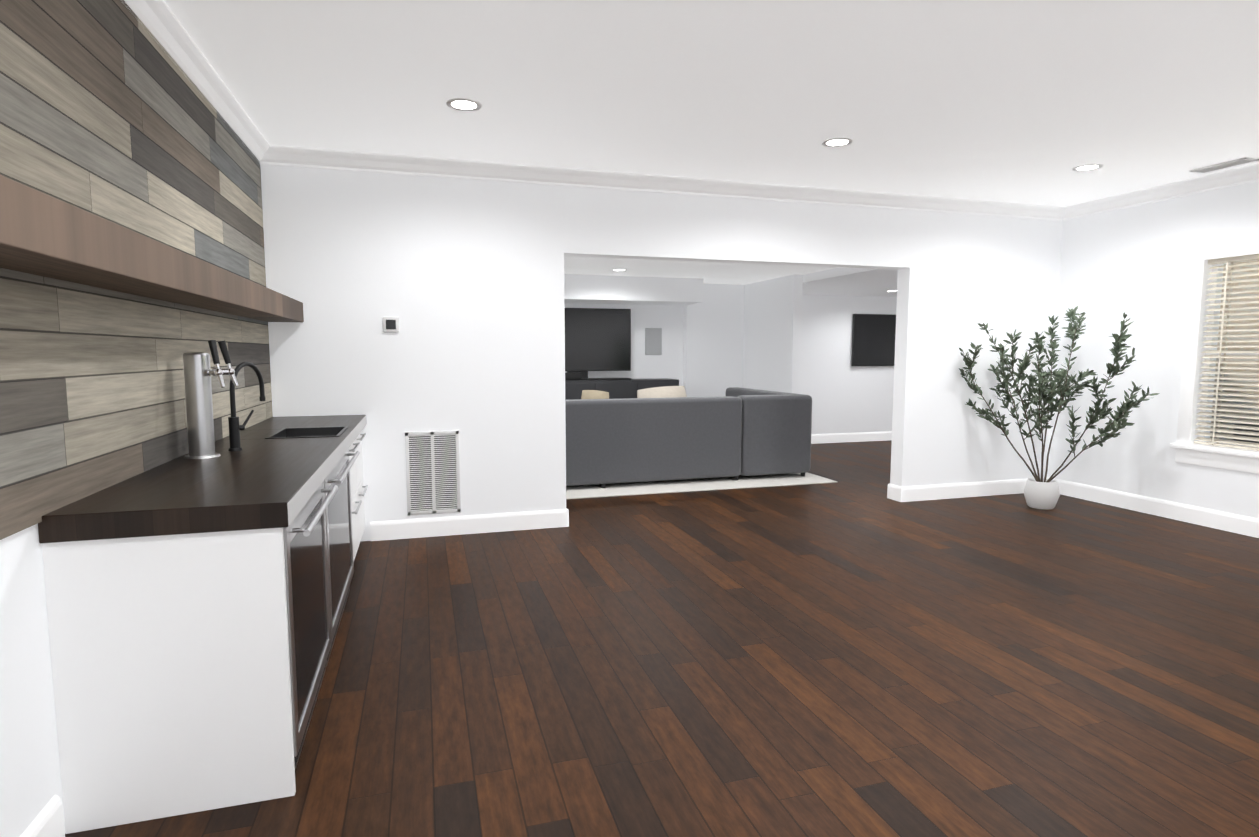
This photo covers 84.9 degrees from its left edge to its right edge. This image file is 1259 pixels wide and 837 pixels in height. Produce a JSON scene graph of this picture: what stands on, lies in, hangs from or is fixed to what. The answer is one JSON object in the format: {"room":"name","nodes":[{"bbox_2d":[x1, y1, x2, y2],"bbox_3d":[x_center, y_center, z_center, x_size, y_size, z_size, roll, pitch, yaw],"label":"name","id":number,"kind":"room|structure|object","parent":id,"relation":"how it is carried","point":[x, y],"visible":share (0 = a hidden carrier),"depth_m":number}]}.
{"room":"home wet bar","nodes":[
{"label":"home wet bar","id":0,"kind":"room"},
{"bbox_2d":[0,164,1258,836],"bbox_3d":[2.481,-0.501,5.266,10.120,2.700,9.620,-2,6,-17],"label":"wall","id":1,"kind":"structure","parent":0,"point":[462,280],"depth_m":5.39},
{"bbox_2d":[20,795,64,836],"bbox_3d":[-1.219,1.217,0.728,0.016,0.138,2.470,-2,6,-17],"label":"baseboard","id":2,"kind":"structure","parent":1,"relation":"attached to","point":[48,819],"depth_m":1.85},
{"bbox_2d":[0,0,272,539],"bbox_3d":[-1.786,-0.674,2.437,0.014,1.780,4.599,-2,6,-17],"label":"cladding","id":3,"kind":"object","parent":1,"relation":"attached to","point":[108,112],"visible":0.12,"depth_m":2.29},
{"bbox_2d":[121,0,272,163],"bbox_3d":[-1.607,-1.482,1.891,0.088,0.108,5.400,-2,6,-17],"label":"crown molding","id":4,"kind":"structure","parent":1,"relation":"attached to","point":[161,22],"depth_m":3.16},
{"bbox_2d":[383,317,398,331],"bbox_3d":[-1.686,-0.664,4.867,0.110,0.110,0.028,-2,6,-17],"label":"thermostat","id":5,"kind":"object","parent":1,"relation":"attached to","point":[390,324],"visible":1,"depth_m":4.86},
{"bbox_2d":[405,431,460,514],"bbox_3d":[-1.439,0.398,5.051,0.380,0.610,0.012,-2,6,-17],"label":"air vent","id":6,"kind":"object","parent":1,"relation":"in","point":[432,472],"visible":1,"depth_m":5.05},
{"bbox_2d":[370,509,568,540],"bbox_3d":[-1.170,0.795,5.169,1.451,0.138,0.016,-2,6,-17],"label":"baseboard","id":7,"kind":"structure","parent":1,"relation":"attached to","point":[500,522],"depth_m":5.15},
{"bbox_2d":[645,328,661,354],"bbox_3d":[0.328,-1.054,9.435,0.240,0.370,0.009,-2,6,-17],"label":"access panel","id":8,"kind":"object","parent":1,"relation":"attached to","point":[653,341],"visible":1,"depth_m":9.43},
{"bbox_2d":[262,145,1065,220],"bbox_3d":[0.836,-1.824,5.488,6.850,0.108,0.088,-2,6,-17],"label":"crown molding","id":9,"kind":"structure","parent":1,"relation":"attached to","point":[291,156],"depth_m":5.24},
{"bbox_2d":[811,431,891,443],"bbox_3d":[3.762,0.278,10.597,4.330,0.138,0.016,-2,6,-17],"label":"baseboard","id":10,"kind":"structure","parent":1,"relation":"attached to","point":[864,436],"depth_m":10.47},
{"bbox_2d":[851,314,895,365],"bbox_3d":[3.931,-1.189,10.484,1.250,0.780,0.061,-2,6,-17],"label":"wall-mounted tv","id":11,"kind":"object","parent":1,"relation":"attached to","point":[873,339],"visible":0.48,"depth_m":10.38},
{"bbox_2d":[887,483,895,498],"bbox_3d":[4.638,0.612,7.092,4.650,0.138,0.016,-2,6,-17],"label":"baseboard","id":12,"kind":"structure","parent":1,"relation":"attached to","point":[891,490],"depth_m":6.38},
{"bbox_2d":[896,477,1047,501],"bbox_3d":[3.265,0.668,6.497,1.676,0.138,0.016,-2,6,-17],"label":"baseboard","id":13,"kind":"structure","parent":1,"relation":"attached to","point":[1014,486],"depth_m":6.44},
{"bbox_2d":[1048,477,1258,537],"bbox_3d":[4.888,0.893,4.133,0.016,0.138,5.500,-2,6,-17],"label":"baseboard","id":14,"kind":"structure","parent":1,"relation":"attached to","point":[1244,525],"depth_m":5.67},
{"bbox_2d":[1065,163,1258,219],"bbox_3d":[4.868,-1.667,3.831,0.088,0.108,5.400,-2,6,-17],"label":"crown molding","id":15,"kind":"structure","parent":1,"relation":"attached to","point":[1250,173],"depth_m":5.55},
{"bbox_2d":[1170,239,1258,473],"bbox_3d":[4.978,-0.354,4.031,0.275,1.700,3.210,-2,6,-17],"label":"window unit","id":16,"kind":"structure","parent":1,"relation":"in","point":[1218,452],"depth_m":5.31},
{"bbox_2d":[65,440,1258,836],"bbox_3d":[2.481,0.892,5.398,10.120,0.100,9.620,-2,6,-17],"label":"floor","id":17,"kind":"structure","parent":0,"point":[855,652],"depth_m":2.88},
{"bbox_2d":[0,175,367,833],"bbox_3d":[-1.564,0.230,2.905,0.654,1.692,3.997,-2,6,-17],"label":"bar","id":18,"kind":"object","parent":17,"relation":"on","point":[196,596],"visible":0.98,"depth_m":2.01},
{"bbox_2d":[565,308,678,399],"bbox_3d":[-0.506,-0.464,8.964,2.300,1.925,0.485,-2,6,-17],"label":"media console","id":19,"kind":"object","parent":17,"relation":"on","point":[597,339],"visible":0.31,"depth_m":8.92},
{"bbox_2d":[566,472,837,498],"bbox_3d":[-0.532,0.631,7.552,4.980,0.012,2.250,-2,6,-17],"label":"rug","id":20,"kind":"object","parent":17,"relation":"on","point":[654,487],"visible":0.19,"depth_m":6.98},
{"bbox_2d":[565,386,811,487],"bbox_3d":[-0.216,0.117,7.702,4.040,0.980,1.812,-2,6,-17],"label":"sofa","id":21,"kind":"object","parent":20,"relation":"on","point":[663,433],"visible":0.77,"depth_m":7.03},
{"bbox_2d":[959,306,1159,509],"bbox_3d":[3.620,-0.090,5.830,1.084,1.775,1.296,-2,6,-17],"label":"tree","id":22,"kind":"object","parent":17,"relation":"on","point":[1041,493],"visible":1,"depth_m":5.92},
{"bbox_2d":[164,0,1258,305],"bbox_3d":[2.481,-1.556,5.165,10.120,0.820,9.620,-2,6,-17],"label":"ceiling","id":23,"kind":"structure","parent":0,"point":[1034,102],"depth_m":3.56},
{"bbox_2d":[446,98,481,110],"bbox_3d":[-0.904,-1.711,3.760,0.190,0.007,0.190,-2,6,-17],"label":"recessed light","id":24,"kind":"object","parent":23,"relation":"in","point":[461,104],"visible":1,"depth_m":3.75},
{"bbox_2d":[822,138,852,146],"bbox_3d":[1.337,-1.774,4.431,0.190,0.007,0.190,-2,6,-17],"label":"recessed light","id":25,"kind":"object","parent":23,"relation":"in","point":[836,142],"visible":1,"depth_m":4.43},
{"bbox_2d":[1072,164,1102,170],"bbox_3d":[3.348,-1.832,5.034,0.190,0.007,0.190,-2,6,-17],"label":"recessed light","id":26,"kind":"object","parent":23,"relation":"in","point":[1088,167],"visible":1,"depth_m":5.03},
{"bbox_2d":[1189,157,1258,172],"bbox_3d":[4.279,-1.822,4.960,0.150,0.012,0.360,-2,6,-17],"label":"ceiling vent","id":27,"kind":"object","parent":23,"relation":"in","point":[1226,164],"visible":1,"depth_m":4.94},
{"bbox_3d":[6.297,0.363,11.380,6.430,0.120,42.000,-2,6,-17],"label":"ground","id":28,"kind":"structure","parent":0,"visible":0},
{"bbox_2d":[1210,260,1258,439],"bbox_3d":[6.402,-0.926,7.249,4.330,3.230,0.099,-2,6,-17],"label":"window blind","id":29,"kind":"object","parent":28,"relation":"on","point":[1242,316],"depth_m":7.18},
{"bbox_2d":[1233,424,1258,442],"bbox_3d":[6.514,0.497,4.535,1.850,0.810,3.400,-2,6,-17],"label":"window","id":30,"kind":"structure","parent":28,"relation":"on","point":[1246,435],"depth_m":5.78}
]}

